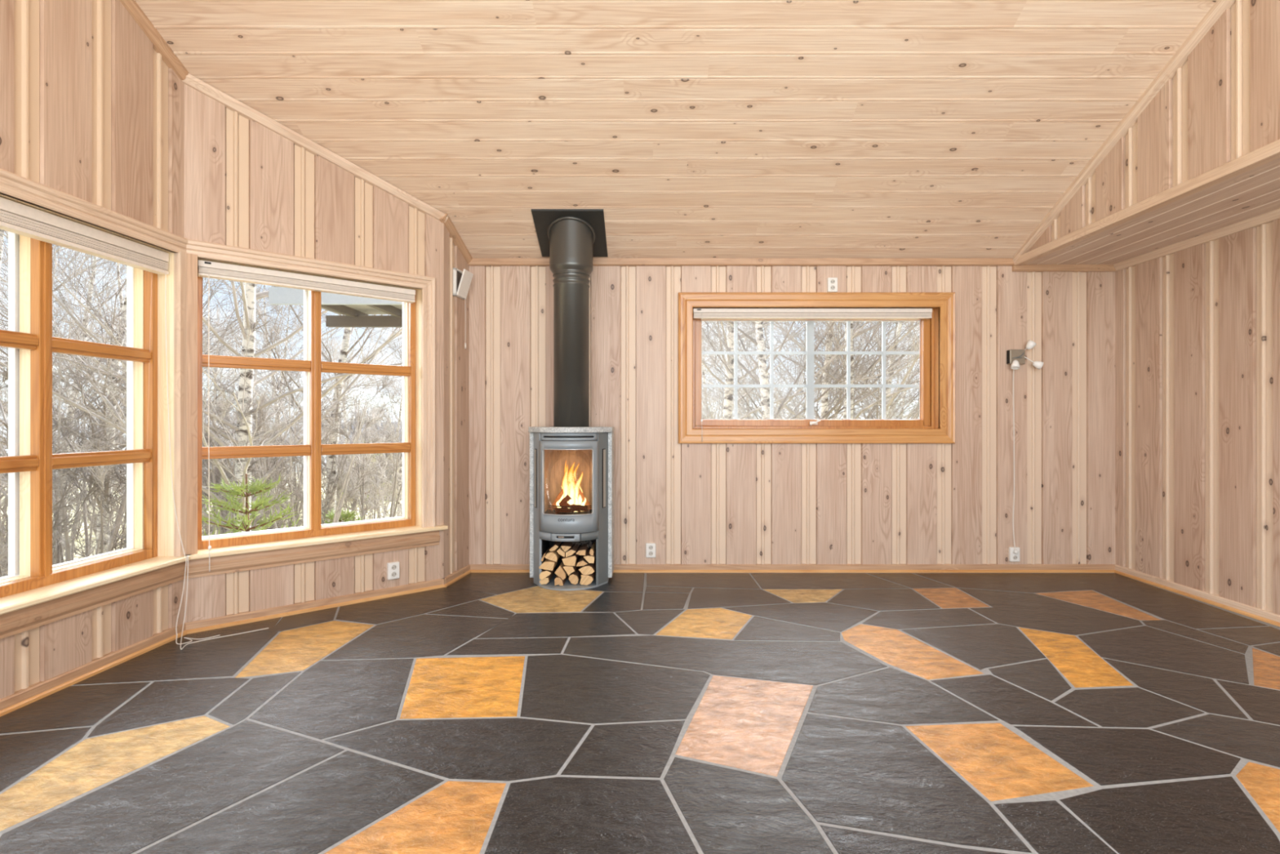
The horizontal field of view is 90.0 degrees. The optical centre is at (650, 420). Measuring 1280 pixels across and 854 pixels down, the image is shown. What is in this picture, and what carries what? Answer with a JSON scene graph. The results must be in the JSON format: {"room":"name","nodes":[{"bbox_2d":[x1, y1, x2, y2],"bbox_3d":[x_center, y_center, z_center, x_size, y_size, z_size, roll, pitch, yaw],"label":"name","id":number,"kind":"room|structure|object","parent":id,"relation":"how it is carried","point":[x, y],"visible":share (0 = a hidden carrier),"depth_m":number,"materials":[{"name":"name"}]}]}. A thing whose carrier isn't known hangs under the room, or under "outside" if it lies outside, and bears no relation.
{"room":"living room","nodes":[
{"label":"living room","id":0,"kind":"room"},
{"bbox_2d":[0,0,184,698],"bbox_3d":[-2.607,-1.429,1.132,0.027,5.158,4.665,0,0,2],"label":"wall","id":1,"kind":"structure","parent":0,"point":[91,112],"depth_m":2.90,"materials":[{"name":"wood"}]},
{"bbox_2d":[0,622,186,716],"bbox_3d":[-2.588,1.121,1.131,0.038,0.058,4.665,0,0,2],"label":"baseboard","id":2,"kind":"structure","parent":1,"relation":"attached to","point":[20,698],"depth_m":2.86,"materials":[{"name":"brown wood"}]},
{"bbox_2d":[0,168,191,639],"bbox_3d":[-2.696,-0.066,1.134,0.315,1.835,4.665,0,0,2],"label":"window","id":3,"kind":"structure","parent":1,"relation":"in","point":[35,592],"depth_m":2.96,"materials":[{"name":"brown wood"}]},
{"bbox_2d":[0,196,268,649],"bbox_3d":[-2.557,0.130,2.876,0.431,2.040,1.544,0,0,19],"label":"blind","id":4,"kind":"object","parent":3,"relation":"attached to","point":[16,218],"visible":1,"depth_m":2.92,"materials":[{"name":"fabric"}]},
{"bbox_2d":[119,0,190,79],"bbox_3d":[-2.583,-2.916,1.120,0.048,2.173,4.686,0,0,2],"label":"trim","id":5,"kind":"structure","parent":1,"relation":"attached to","point":[170,59],"depth_m":3.25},
{"bbox_2d":[0,471,402,564],"bbox_3d":[-5.000,5.601,45.000,170.000,6.804,130.000,0,0,0],"label":"ground","id":6,"kind":"structure","parent":0,"point":[380,508],"depth_m":19.98,"materials":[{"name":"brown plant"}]},
{"bbox_2d":[0,406,74,568],"bbox_3d":[-11.601,1.191,11.090,2.524,3.694,1.904,0,0,-32],"label":"sapling","id":7,"kind":"object","parent":6,"relation":"on","point":[1,474],"visible":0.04,"depth_m":11.54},
{"bbox_2d":[0,439,108,577],"bbox_3d":[-7.494,1.456,7.503,1.676,2.484,1.849,0,0,37],"label":"sapling","id":8,"kind":"object","parent":6,"relation":"on","point":[87,442],"visible":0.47,"depth_m":7.69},
{"bbox_2d":[0,320,122,525],"bbox_3d":[-18.292,0.001,20.076,5.837,7.206,4.605,0,0,6],"label":"birch tree","id":9,"kind":"object","parent":6,"relation":"on","point":[58,320],"visible":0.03,"depth_m":20.21,"materials":[{"name":"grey plant"}]},
{"bbox_2d":[0,243,124,455],"bbox_3d":[-16.837,-0.830,16.884,6.642,8.506,6.337,0,0,-7],"label":"birch tree","id":10,"kind":"object","parent":6,"relation":"on","point":[4,256],"visible":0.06,"depth_m":17.83,"materials":[{"name":"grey plant"}]},
{"bbox_2d":[0,419,125,575],"bbox_3d":[-7.453,1.349,7.641,1.887,2.796,2.081,0,0,-41],"label":"sapling","id":11,"kind":"object","parent":6,"relation":"on","point":[59,546],"visible":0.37,"depth_m":7.82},
{"bbox_2d":[1,373,126,576],"bbox_3d":[-8.129,1.056,8.940,1.833,3.557,2.431,0,0,12],"label":"sapling","id":12,"kind":"object","parent":6,"relation":"on","point":[91,525],"visible":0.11,"depth_m":9.27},
{"bbox_2d":[52,445,126,559],"bbox_3d":[-9.091,1.619,10.416,1.887,2.536,1.711,0,0,32],"label":"sapling","id":13,"kind":"object","parent":6,"relation":"on","point":[114,487],"visible":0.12,"depth_m":10.23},
{"bbox_2d":[0,314,232,567],"bbox_3d":[-7.060,0.667,8.264,2.939,4.301,2.216,0,0,-13],"label":"tree","id":14,"kind":"object","parent":6,"relation":"on","point":[111,547],"visible":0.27,"depth_m":7.99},
{"bbox_2d":[0,229,239,499],"bbox_3d":[-10.608,-1.742,9.972,5.883,9.436,6.610,0,0,42],"label":"birch tree","id":15,"kind":"object","parent":6,"relation":"on","point":[2,495],"visible":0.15,"depth_m":11.03,"materials":[{"name":"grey plant"}]},
{"bbox_2d":[0,229,242,564],"bbox_3d":[-8.514,-1.044,7.926,4.287,7.733,6.171,0,0,30],"label":"birch tree","id":16,"kind":"object","parent":6,"relation":"on","point":[73,258],"visible":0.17,"depth_m":8.72,"materials":[{"name":"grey plant"}]},
{"bbox_2d":[52,409,204,559],"bbox_3d":[-9.130,1.299,10.910,2.557,3.436,2.319,0,0,-45],"label":"sapling","id":17,"kind":"object","parent":6,"relation":"on","point":[66,448],"visible":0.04,"depth_m":10.84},
{"bbox_2d":[0,247,262,560],"bbox_3d":[-12.323,-1.510,13.159,6.046,9.106,6.375,0,0,30],"label":"birch tree","id":18,"kind":"object","parent":6,"relation":"on","point":[94,257],"visible":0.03,"depth_m":12.69,"materials":[{"name":"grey plant"}]},
{"bbox_2d":[0,254,271,496],"bbox_3d":[-11.040,-1.149,13.450,5.229,8.388,5.876,0,0,14],"label":"birch tree","id":19,"kind":"object","parent":6,"relation":"on","point":[117,264],"visible":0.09,"depth_m":12.90,"materials":[{"name":"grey plant"}]},
{"bbox_2d":[0,231,330,554],"bbox_3d":[-8.899,-1.823,9.964,7.041,9.451,7.380,0,0,-19],"label":"birch tree","id":20,"kind":"object","parent":6,"relation":"on","point":[123,314],"visible":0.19,"depth_m":9.89,"materials":[{"name":"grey plant"}]},
{"bbox_2d":[87,263,275,518],"bbox_3d":[-14.153,-1.598,20.418,6.802,10.244,7.172,0,0,38],"label":"birch tree","id":21,"kind":"object","parent":6,"relation":"on","point":[121,264],"visible":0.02,"depth_m":20.74,"materials":[{"name":"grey plant"}]},
{"bbox_2d":[76,300,302,535],"bbox_3d":[-7.706,0.341,11.511,4.086,5.044,3.224,0,0,24],"label":"birch tree","id":22,"kind":"object","parent":6,"relation":"on","point":[203,322],"visible":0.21,"depth_m":11.13,"materials":[{"name":"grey plant"}]},
{"bbox_2d":[54,306,329,538],"bbox_3d":[-5.917,0.651,8.646,2.925,4.281,2.206,0,0,-33],"label":"sapling","id":23,"kind":"object","parent":6,"relation":"on","point":[273,334],"visible":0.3,"depth_m":8.37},
{"bbox_2d":[0,230,402,533],"bbox_3d":[-4.920,-2.511,7.520,7.345,10.485,6.537,0,0,-44],"label":"birch tree","id":24,"kind":"object","parent":6,"relation":"on","point":[243,428],"visible":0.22,"depth_m":7.75,"materials":[{"name":"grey plant"}]},
{"bbox_2d":[82,307,345,547],"bbox_3d":[-5.935,0.684,8.474,2.875,4.207,2.168,0,0,4],"label":"sapling","id":25,"kind":"object","parent":6,"relation":"on","point":[277,388],"visible":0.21,"depth_m":8.32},
{"bbox_2d":[116,381,356,537],"bbox_3d":[-5.456,1.133,8.352,2.459,3.304,2.230,0,0,-1],"label":"sapling","id":26,"kind":"object","parent":6,"relation":"on","point":[226,404],"visible":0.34,"depth_m":8.23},
{"bbox_2d":[202,320,295,495],"bbox_3d":[-13.015,-0.045,19.527,3.811,6.874,5.486,0,0,-9],"label":"birch tree","id":27,"kind":"object","parent":6,"relation":"on","point":[235,375],"visible":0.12,"depth_m":20.09,"materials":[{"name":"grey plant"}]},
{"bbox_2d":[201,472,300,536],"bbox_3d":[-4.052,1.527,6.413,1.878,2.008,1.728,0,0,0],"label":"young pine","id":28,"kind":"object","parent":6,"relation":"on","point":[237,491],"visible":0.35,"depth_m":6.41,"materials":[{"name":"green plant"}]},
{"bbox_2d":[201,371,302,533],"bbox_3d":[-7.802,0.951,12.174,2.769,4.052,2.088,0,0,-10],"label":"sapling","id":29,"kind":"object","parent":6,"relation":"on","point":[207,531],"visible":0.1,"depth_m":12.32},
{"bbox_2d":[202,277,359,528],"bbox_3d":[-8.017,-0.495,13.159,5.486,6.874,3.811,0,0,43],"label":"birch tree","id":30,"kind":"object","parent":6,"relation":"on","point":[265,317],"visible":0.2,"depth_m":12.68,"materials":[{"name":"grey plant"}]},
{"bbox_2d":[202,282,361,492],"bbox_3d":[-13.652,-1.060,23.300,6.375,9.106,6.046,0,0,-31],"label":"birch tree","id":31,"kind":"object","parent":6,"relation":"on","point":[288,308],"visible":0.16,"depth_m":22.37,"materials":[{"name":"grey plant"}]},
{"bbox_2d":[250,396,338,529],"bbox_3d":[-7.905,1.226,13.567,1.846,3.583,2.448,0,0,28],"label":"sapling","id":32,"kind":"object","parent":6,"relation":"on","point":[300,418],"visible":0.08,"depth_m":13.70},
{"bbox_2d":[205,373,395,531],"bbox_3d":[-4.357,0.999,8.545,2.306,3.374,1.739,0,0,12],"label":"sapling","id":33,"kind":"object","parent":6,"relation":"on","point":[336,516],"visible":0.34,"depth_m":8.48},
{"bbox_2d":[202,284,402,522],"bbox_3d":[-6.760,-2.248,12.343,6.802,10.244,7.172,0,0,27],"label":"birch tree","id":34,"kind":"object","parent":6,"relation":"on","point":[344,353],"visible":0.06,"depth_m":11.63,"materials":[{"name":"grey plant"}]},
{"bbox_2d":[253,410,355,528],"bbox_3d":[-7.540,1.400,13.832,2.264,3.355,2.497,0,0,9],"label":"sapling","id":35,"kind":"object","parent":6,"relation":"on","point":[257,411],"visible":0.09,"depth_m":14.05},
{"bbox_2d":[256,399,390,526],"bbox_3d":[-5.723,1.267,11.206,2.226,3.299,2.455,0,0,21],"label":"sapling","id":36,"kind":"object","parent":6,"relation":"on","point":[342,458],"visible":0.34,"depth_m":11.34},
{"bbox_2d":[274,400,399,527],"bbox_3d":[-6.102,1.246,12.003,2.216,3.243,1.671,0,0,25],"label":"sapling","id":37,"kind":"object","parent":6,"relation":"on","point":[340,418],"visible":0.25,"depth_m":12.03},
{"bbox_2d":[297,455,376,522],"bbox_3d":[-6.064,1.690,12.412,1.572,2.330,1.734,0,0,-5],"label":"sapling","id":38,"kind":"object","parent":6,"relation":"on","point":[325,455],"visible":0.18,"depth_m":12.35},
{"bbox_2d":[281,328,402,519],"bbox_3d":[-7.596,0.211,16.314,4.670,5.765,3.684,0,0,-6],"label":"birch tree","id":39,"kind":"object","parent":6,"relation":"on","point":[333,347],"visible":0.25,"depth_m":16.50,"materials":[{"name":"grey plant"}]},
{"bbox_2d":[287,314,399,506],"bbox_3d":[-12.458,-0.599,25.059,5.876,8.388,5.229,0,0,41],"label":"birch tree","id":40,"kind":"object","parent":6,"relation":"on","point":[346,438],"visible":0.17,"depth_m":25.09,"materials":[{"name":"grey plant"}]},
{"bbox_2d":[321,506,365,524],"bbox_3d":[-4.376,1.925,9.006,1.406,1.453,1.379,0,0,0],"label":"young pine","id":41,"kind":"object","parent":6,"relation":"on","point":[351,514],"visible":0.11,"depth_m":8.97,"materials":[{"name":"green plant"}]},
{"bbox_2d":[294,400,402,521],"bbox_3d":[-4.754,1.217,11.426,2.444,3.285,2.216,0,0,-6],"label":"sapling","id":42,"kind":"object","parent":6,"relation":"on","point":[366,420],"visible":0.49,"depth_m":11.21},
{"bbox_2d":[322,379,402,522],"bbox_3d":[-5.608,0.989,13.431,2.731,3.996,2.059,0,0,-14],"label":"sapling","id":43,"kind":"object","parent":6,"relation":"on","point":[397,440],"visible":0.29,"depth_m":13.35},
{"bbox_2d":[328,329,402,518],"bbox_3d":[-5.266,0.304,13.622,2.858,5.155,4.114,0,0,-6],"label":"birch tree","id":44,"kind":"object","parent":6,"relation":"on","point":[400,468],"visible":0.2,"depth_m":13.70,"materials":[{"name":"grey plant"}]},
{"bbox_2d":[336,422,402,498],"bbox_3d":[-12.932,2.100,31.445,5.200,4.100,5.000,0,0,-17],"label":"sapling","id":45,"kind":"object","parent":6,"relation":"on","point":[351,433],"visible":0.02,"depth_m":29.98,"materials":[{"name":"brown plant"}]},
{"bbox_2d":[337,430,402,519],"bbox_3d":[-6.606,1.632,15.918,2.137,2.872,1.938,0,0,4],"label":"sapling","id":46,"kind":"object","parent":6,"relation":"on","point":[379,496],"visible":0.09,"depth_m":15.70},
{"bbox_2d":[340,342,402,478],"bbox_3d":[-7.758,0.411,20.358,3.684,5.765,4.670,0,0,37],"label":"birch tree","id":47,"kind":"object","parent":6,"relation":"on","point":[393,361],"visible":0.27,"depth_m":19.93,"materials":[{"name":"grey plant"}]},
{"bbox_2d":[353,328,402,501],"bbox_3d":[-11.778,-0.321,28.535,5.290,7.968,5.578,0,0,39],"label":"birch tree","id":48,"kind":"object","parent":6,"relation":"on","point":[381,337],"visible":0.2,"depth_m":27.76,"materials":[{"name":"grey plant"}]},
{"bbox_2d":[367,405,402,513],"bbox_3d":[-7.091,1.385,19.110,2.544,3.722,1.918,0,0,-15],"label":"sapling","id":49,"kind":"object","parent":6,"relation":"on","point":[381,406],"visible":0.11,"depth_m":18.69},
{"bbox_2d":[702,321,767,418],"bbox_3d":[1.254,-0.694,19.321,4.287,7.733,6.171,0,0,-25],"label":"birch tree","id":50,"kind":"object","parent":6,"relation":"on","point":[715,341],"visible":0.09,"depth_m":18.73,"materials":[{"name":"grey plant"}]},
{"bbox_2d":[702,321,819,418],"bbox_3d":[1.245,0.011,14.066,4.670,5.765,3.684,0,0,-2],"label":"birch tree","id":51,"kind":"object","parent":6,"relation":"on","point":[754,335],"visible":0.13,"depth_m":13.92,"materials":[{"name":"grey plant"}]},
{"bbox_2d":[702,323,844,418],"bbox_3d":[2.613,-0.738,16.431,5.904,7.561,5.633,0,0,-22],"label":"birch tree","id":52,"kind":"object","parent":6,"relation":"on","point":[702,323],"visible":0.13,"depth_m":16.19,"materials":[{"name":"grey plant"}]},
{"bbox_2d":[702,321,918,418],"bbox_3d":[1.141,-1.885,8.581,6.375,9.106,6.046,0,0,31],"label":"birch tree","id":53,"kind":"object","parent":6,"relation":"on","point":[758,325],"visible":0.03,"depth_m":9.37,"materials":[{"name":"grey plant"}]},
{"bbox_2d":[702,321,919,418],"bbox_3d":[2.624,-2.214,9.746,6.978,9.961,6.210,0,0,30],"label":"birch tree","id":54,"kind":"object","parent":6,"relation":"on","point":[859,333],"visible":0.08,"depth_m":9.97,"materials":[{"name":"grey plant"}]},
{"bbox_2d":[702,321,919,418],"bbox_3d":[1.044,-2.214,9.962,6.978,9.961,6.210,0,0,-2],"label":"birch tree","id":55,"kind":"object","parent":6,"relation":"on","point":[726,414],"visible":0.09,"depth_m":10.12,"materials":[{"name":"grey plant"}]},
{"bbox_2d":[702,321,919,418],"bbox_3d":[3.134,-1.897,11.534,7.380,9.451,7.041,0,0,-11],"label":"birch tree","id":56,"kind":"object","parent":6,"relation":"on","point":[827,399],"visible":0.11,"depth_m":10.58,"materials":[{"name":"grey plant"}]},
{"bbox_2d":[702,321,919,418],"bbox_3d":[3.598,-1.609,14.146,6.046,9.106,6.375,0,0,-20],"label":"birch tree","id":57,"kind":"object","parent":6,"relation":"on","point":[864,356],"visible":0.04,"depth_m":14.04,"materials":[{"name":"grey plant"}]},
{"bbox_2d":[721,321,919,418],"bbox_3d":[4.278,-1.380,12.628,6.337,8.506,6.642,0,0,44],"label":"birch tree","id":58,"kind":"object","parent":6,"relation":"on","point":[899,322],"visible":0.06,"depth_m":12.11,"materials":[{"name":"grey plant"}]},
{"bbox_2d":[743,321,919,418],"bbox_3d":[6.945,-1.260,21.469,6.046,9.106,6.375,0,0,-30],"label":"birch tree","id":59,"kind":"object","parent":6,"relation":"on","point":[816,322],"visible":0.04,"depth_m":20.88,"materials":[{"name":"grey plant"}]},
{"bbox_2d":[773,321,919,418],"bbox_3d":[5.806,-0.219,14.636,5.254,6.485,4.145,0,0,-15],"label":"birch tree","id":60,"kind":"object","parent":6,"relation":"on","point":[878,415],"visible":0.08,"depth_m":14.51,"materials":[{"name":"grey plant"}]},
{"bbox_2d":[813,341,919,418],"bbox_3d":[8.401,-0.830,22.763,6.337,8.506,6.642,0,0,30],"label":"birch tree","id":61,"kind":"object","parent":6,"relation":"on","point":[888,341],"visible":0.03,"depth_m":22.65,"materials":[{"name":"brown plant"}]},
{"bbox_2d":[184,84,443,622],"bbox_3d":[-1.988,-0.366,3.964,1.466,3.032,0.026,0,0,-42],"label":"wall","id":62,"kind":"structure","parent":0,"point":[247,185],"depth_m":3.84,"materials":[{"name":"wood"}]},
{"bbox_2d":[181,73,448,222],"bbox_3d":[-1.970,-1.624,3.948,1.501,0.504,0.048,0,0,-42],"label":"trim","id":63,"kind":"structure","parent":62,"relation":"attached to","point":[230,103],"depth_m":3.85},
{"bbox_2d":[185,577,446,634],"bbox_3d":[-1.971,1.121,3.954,1.478,0.058,0.038,0,0,-42],"label":"baseboard","id":64,"kind":"structure","parent":62,"relation":"attached to","point":[245,617],"depth_m":3.85,"materials":[{"name":"brown wood"}]},
{"bbox_2d":[185,239,448,578],"bbox_3d":[-2.046,-0.066,4.032,1.471,1.835,0.315,0,0,-42],"label":"window","id":65,"kind":"structure","parent":62,"relation":"in","point":[313,541],"depth_m":3.99,"materials":[{"name":"brown wood"}]},
{"bbox_2d":[197,259,415,571],"bbox_3d":[-2.030,-0.035,3.921,1.215,1.710,0.151,0,0,-42],"label":"blind","id":66,"kind":"object","parent":65,"relation":"attached to","point":[210,269],"visible":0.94,"depth_m":3.86,"materials":[{"name":"fabric"}]},
{"bbox_2d":[386,560,399,579],"bbox_3d":[-1.691,0.982,4.207,0.076,0.110,0.038,0,0,-42],"label":"wall socket","id":67,"kind":"object","parent":62,"relation":"attached to","point":[393,567],"visible":1,"depth_m":4.19,"materials":[{"name":"white plastic"}]},
{"bbox_2d":[443,223,469,577],"bbox_3d":[-1.422,-0.142,4.663,0.026,2.584,0.434,0,0,7],"label":"wall","id":68,"kind":"structure","parent":0,"point":[455,357],"depth_m":4.66,"materials":[{"name":"wood"}]},
{"bbox_2d":[439,213,472,263],"bbox_3d":[-1.401,-1.310,4.640,0.048,0.253,0.476,0,0,7],"label":"trim","id":69,"kind":"structure","parent":68,"relation":"attached to","point":[457,240],"depth_m":4.61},
{"bbox_2d":[441,564,471,586],"bbox_3d":[-1.404,1.121,4.651,0.038,0.058,0.454,0,0,7],"label":"baseboard","id":70,"kind":"structure","parent":68,"relation":"attached to","point":[455,575],"depth_m":4.62,"materials":[{"name":"brown wood"}]},
{"bbox_2d":[453,267,473,348],"bbox_3d":[-1.371,-0.820,4.685,0.095,0.569,0.150,0,0,7],"label":"air vent","id":71,"kind":"object","parent":68,"relation":"in","point":[462,280],"visible":1,"depth_m":4.66,"materials":[{"name":"white plastic"}]},
{"bbox_2d":[0,361,918,484],"bbox_3d":[-57.805,-9.501,185.914,597.384,33.302,348.169,0,0,0],"label":"hills","id":72,"kind":"object","parent":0,"point":[204,375],"visible":0.03,"depth_m":191.40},
{"bbox_2d":[0,572,1279,853],"bbox_3d":[0.272,1.150,1.858,6.743,0.002,6.164,0,0,0],"label":"floor","id":73,"kind":"structure","parent":0,"point":[481,713],"depth_m":2.39,"materials":[{"name":"stone"}]},
{"bbox_2d":[528,426,614,590],"bbox_3d":[-0.567,0.596,4.562,0.594,1.108,0.485,0,0,0],"label":"wood stove","id":74,"kind":"object","parent":73,"relation":"on","point":[593,447],"visible":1,"depth_m":4.49,"materials":[{"name":"grey metal"}]},
{"bbox_2d":[539,568,555,584],"bbox_3d":[-0.737,1.112,4.575,0.069,0.049,0.262,0,0,0],"label":"log","id":75,"kind":"object","parent":74,"relation":"on","point":[546,580],"visible":0.7,"depth_m":4.44,"materials":[{"name":"brown wood"}]},
{"bbox_2d":[539,568,552,579],"bbox_3d":[-0.729,1.068,4.564,0.084,0.065,0.270,0,0,0],"label":"log","id":76,"kind":"object","parent":75,"relation":"on","point":[544,573],"visible":0.56,"depth_m":4.43,"materials":[{"name":"brown wood"}]},
{"bbox_2d":[538,558,557,570],"bbox_3d":[-0.719,1.007,4.550,0.111,0.064,0.231,0,0,0],"label":"log","id":77,"kind":"object","parent":76,"relation":"on","point":[548,564],"visible":0.73,"depth_m":4.43,"materials":[{"name":"brown wood"}]},
{"bbox_2d":[544,546,560,561],"bbox_3d":[-0.690,0.943,4.576,0.090,0.068,0.280,0,0,0],"label":"log","id":78,"kind":"object","parent":77,"relation":"on","point":[553,555],"visible":0.52,"depth_m":4.44,"materials":[{"name":"brown wood"}]},
{"bbox_2d":[554,574,568,585],"bbox_3d":[-0.631,1.108,4.546,0.061,0.057,0.264,0,0,0],"label":"log","id":79,"kind":"object","parent":74,"relation":"on","point":[557,580],"visible":0.52,"depth_m":4.41,"materials":[{"name":"brown wood"}]},
{"bbox_2d":[554,561,567,579],"bbox_3d":[-0.626,1.053,4.552,0.077,0.098,0.236,0,0,0],"label":"log","id":80,"kind":"object","parent":79,"relation":"on","point":[560,571],"visible":0.63,"depth_m":4.43,"materials":[{"name":"brown wood"}]},
{"bbox_2d":[531,208,607,426],"bbox_3d":[-0.570,-0.707,4.606,0.495,1.497,0.443,0,0,0],"label":"flue pipe","id":81,"kind":"object","parent":74,"relation":"on","point":[571,238],"visible":1,"depth_m":4.49,"materials":[{"name":"grey metal"}]},
{"bbox_2d":[555,460,586,511],"bbox_3d":[-0.563,0.466,4.552,0.218,0.372,0.120,0,0,0],"label":"fire","id":82,"kind":"object","parent":74,"relation":"in","point":[570,489],"visible":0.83,"depth_m":4.53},
{"bbox_2d":[568,566,581,584],"bbox_3d":[-0.534,1.100,4.561,0.072,0.072,0.236,0,0,0],"label":"log","id":83,"kind":"object","parent":74,"relation":"on","point":[574,577],"visible":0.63,"depth_m":4.44,"materials":[{"name":"brown wood"}]},
{"bbox_2d":[563,560,577,575],"bbox_3d":[-0.566,1.040,4.570,0.083,0.068,0.264,0,0,0],"label":"log","id":84,"kind":"object","parent":83,"relation":"on","point":[569,569],"visible":0.65,"depth_m":4.44,"materials":[{"name":"brown wood"}]},
{"bbox_2d":[562,547,579,565],"bbox_3d":[-0.564,0.969,4.567,0.102,0.072,0.268,0,0,0],"label":"log","id":85,"kind":"object","parent":84,"relation":"on","point":[571,560],"visible":0.66,"depth_m":4.43,"materials":[{"name":"brown wood"}]},
{"bbox_2d":[579,570,595,585],"bbox_3d":[-0.442,1.100,4.538,0.094,0.073,0.222,0,0,0],"label":"log","id":86,"kind":"object","parent":74,"relation":"on","point":[585,580],"visible":0.77,"depth_m":4.43,"materials":[{"name":"brown wood"}]},
{"bbox_2d":[578,560,595,574],"bbox_3d":[-0.444,1.036,4.565,0.113,0.066,0.261,0,0,0],"label":"log","id":87,"kind":"object","parent":86,"relation":"on","point":[589,568],"visible":0.7,"depth_m":4.43,"materials":[{"name":"brown wood"}]},
{"bbox_2d":[583,549,595,563],"bbox_3d":[-0.428,0.960,4.557,0.078,0.053,0.236,0,0,0],"label":"log","id":88,"kind":"object","parent":87,"relation":"on","point":[590,559],"visible":0.66,"depth_m":4.44,"materials":[{"name":"brown wood"}]},
{"bbox_2d":[133,0,1217,257],"bbox_3d":[0.060,-2.611,1.839,5.450,2.774,6.077,0,0,0],"label":"ceiling","id":89,"kind":"structure","parent":0,"point":[697,128],"depth_m":3.62,"materials":[{"name":"wood"}]},
{"bbox_2d":[469,266,1115,564],"bbox_3d":[1.081,-0.049,4.890,4.924,2.397,0.026,0,0,0],"label":"wall","id":90,"kind":"structure","parent":0,"point":[698,503],"depth_m":4.88,"materials":[{"name":"wood"}]},
{"bbox_2d":[645,542,655,557],"bbox_3d":[0.003,0.983,4.870,0.076,0.110,0.038,0,0,0],"label":"wall socket","id":91,"kind":"object","parent":90,"relation":"attached to","point":[650,547],"visible":1,"depth_m":4.86,"materials":[{"name":"white plastic"}]},
{"bbox_2d":[467,257,1013,266],"bbox_3d":[0.717,-1.207,4.869,4.196,0.052,0.043,0,0,0],"label":"trim","id":92,"kind":"structure","parent":90,"relation":"attached to","point":[475,261],"depth_m":4.85,"materials":[{"name":"wood"}]},
{"bbox_2d":[470,564,1115,572],"bbox_3d":[1.081,1.121,4.871,4.924,0.058,0.038,0,0,0],"label":"baseboard","id":93,"kind":"structure","parent":90,"relation":"attached to","point":[473,567],"depth_m":4.86,"materials":[{"name":"brown wood"}]},
{"bbox_2d":[678,292,955,443],"bbox_3d":[1.262,-0.402,4.982,2.101,1.146,0.270,0,0,0],"label":"window","id":94,"kind":"structure","parent":90,"relation":"in","point":[935,424],"depth_m":4.86,"materials":[{"name":"brown wood"}]},
{"bbox_2d":[693,308,932,441],"bbox_3d":[1.243,-0.353,4.893,1.830,1.017,0.108,0,0,0],"label":"blind","id":95,"kind":"object","parent":94,"relation":"attached to","point":[698,313],"visible":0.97,"depth_m":4.90,"materials":[{"name":"white fabric"}]},
{"bbox_2d":[826,277,837,292],"bbox_3d":[1.384,-1.034,4.870,0.076,0.110,0.038,0,0,0],"label":"wall socket","id":96,"kind":"object","parent":90,"relation":"attached to","point":[832,282],"visible":1,"depth_m":4.86,"materials":[{"name":"white plastic"}]},
{"bbox_2d":[1008,546,1019,561],"bbox_3d":[2.768,1.013,4.870,0.076,0.110,0.038,0,0,0],"label":"wall socket","id":97,"kind":"object","parent":90,"relation":"attached to","point":[1013,557],"visible":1,"depth_m":4.86,"materials":[{"name":"white plastic"}]},
{"bbox_2d":[1006,339,1044,554],"bbox_3d":[2.826,0.199,4.824,0.241,1.614,0.110,0,0,0],"label":"wall lamp","id":98,"kind":"object","parent":90,"relation":"attached to","point":[1015,357],"visible":1,"depth_m":4.83,"materials":[{"name":"silver metal"}]},
{"bbox_2d":[1012,264,1115,271],"bbox_3d":[3.149,-1.163,4.869,0.788,0.052,0.043,0,0,0],"label":"trim","id":99,"kind":"structure","parent":90,"relation":"attached to","point":[1025,268],"depth_m":4.85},
{"bbox_2d":[1025,157,1279,264],"bbox_3d":[3.164,-1.188,1.839,0.758,0.006,6.077,0,0,0],"label":"ceiling","id":100,"kind":"structure","parent":0,"point":[1255,192],"depth_m":3.77,"materials":[{"name":"wood"}]},
{"bbox_2d":[1030,0,1279,250],"bbox_3d":[2.798,-2.594,1.839,0.026,2.828,6.077,0,0,0],"label":"wall","id":101,"kind":"structure","parent":0,"point":[1222,105],"depth_m":3.23,"materials":[{"name":"wood"}]},
{"bbox_2d":[1012,0,1235,262],"bbox_3d":[2.772,-2.594,1.828,0.053,2.817,6.098,0,0,0],"label":"trim","id":102,"kind":"structure","parent":101,"relation":"attached to","point":[1180,58],"depth_m":3.66,"materials":[{"name":"wood"}]},
{"bbox_2d":[1013,139,1279,265],"bbox_3d":[2.785,-1.207,1.839,0.060,0.060,6.077,0,0,0],"label":"trim","id":103,"kind":"structure","parent":101,"relation":"attached to","point":[1267,153],"depth_m":3.44,"materials":[{"name":"wood"}]},
{"bbox_2d":[1115,218,1279,614],"bbox_3d":[3.556,-0.033,1.839,0.026,2.365,6.077,0,0,0],"label":"wall","id":104,"kind":"structure","parent":0,"point":[1197,327],"depth_m":4.11,"materials":[{"name":"wood"}]},
{"bbox_2d":[1113,208,1279,271],"bbox_3d":[3.532,-1.163,1.839,0.048,0.052,6.077,0,0,0],"label":"trim","id":105,"kind":"structure","parent":104,"relation":"attached to","point":[1268,217],"depth_m":4.07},
{"bbox_2d":[1114,564,1279,626],"bbox_3d":[3.537,1.121,1.839,0.038,0.058,6.077,0,0,0],"label":"baseboard","id":106,"kind":"structure","parent":104,"relation":"attached to","point":[1265,615],"depth_m":4.08,"materials":[{"name":"brown wood"}]},
{"label":"outside","id":107,"kind":"structure","parent":0,"visible":0},
{"bbox_2d":[268,285,402,327],"bbox_3d":[-2.485,-1.170,6.735,2.270,0.240,1.330,0,0,0],"label":"porch roof","id":108,"kind":"structure","parent":107,"point":[355,310],"depth_m":6.81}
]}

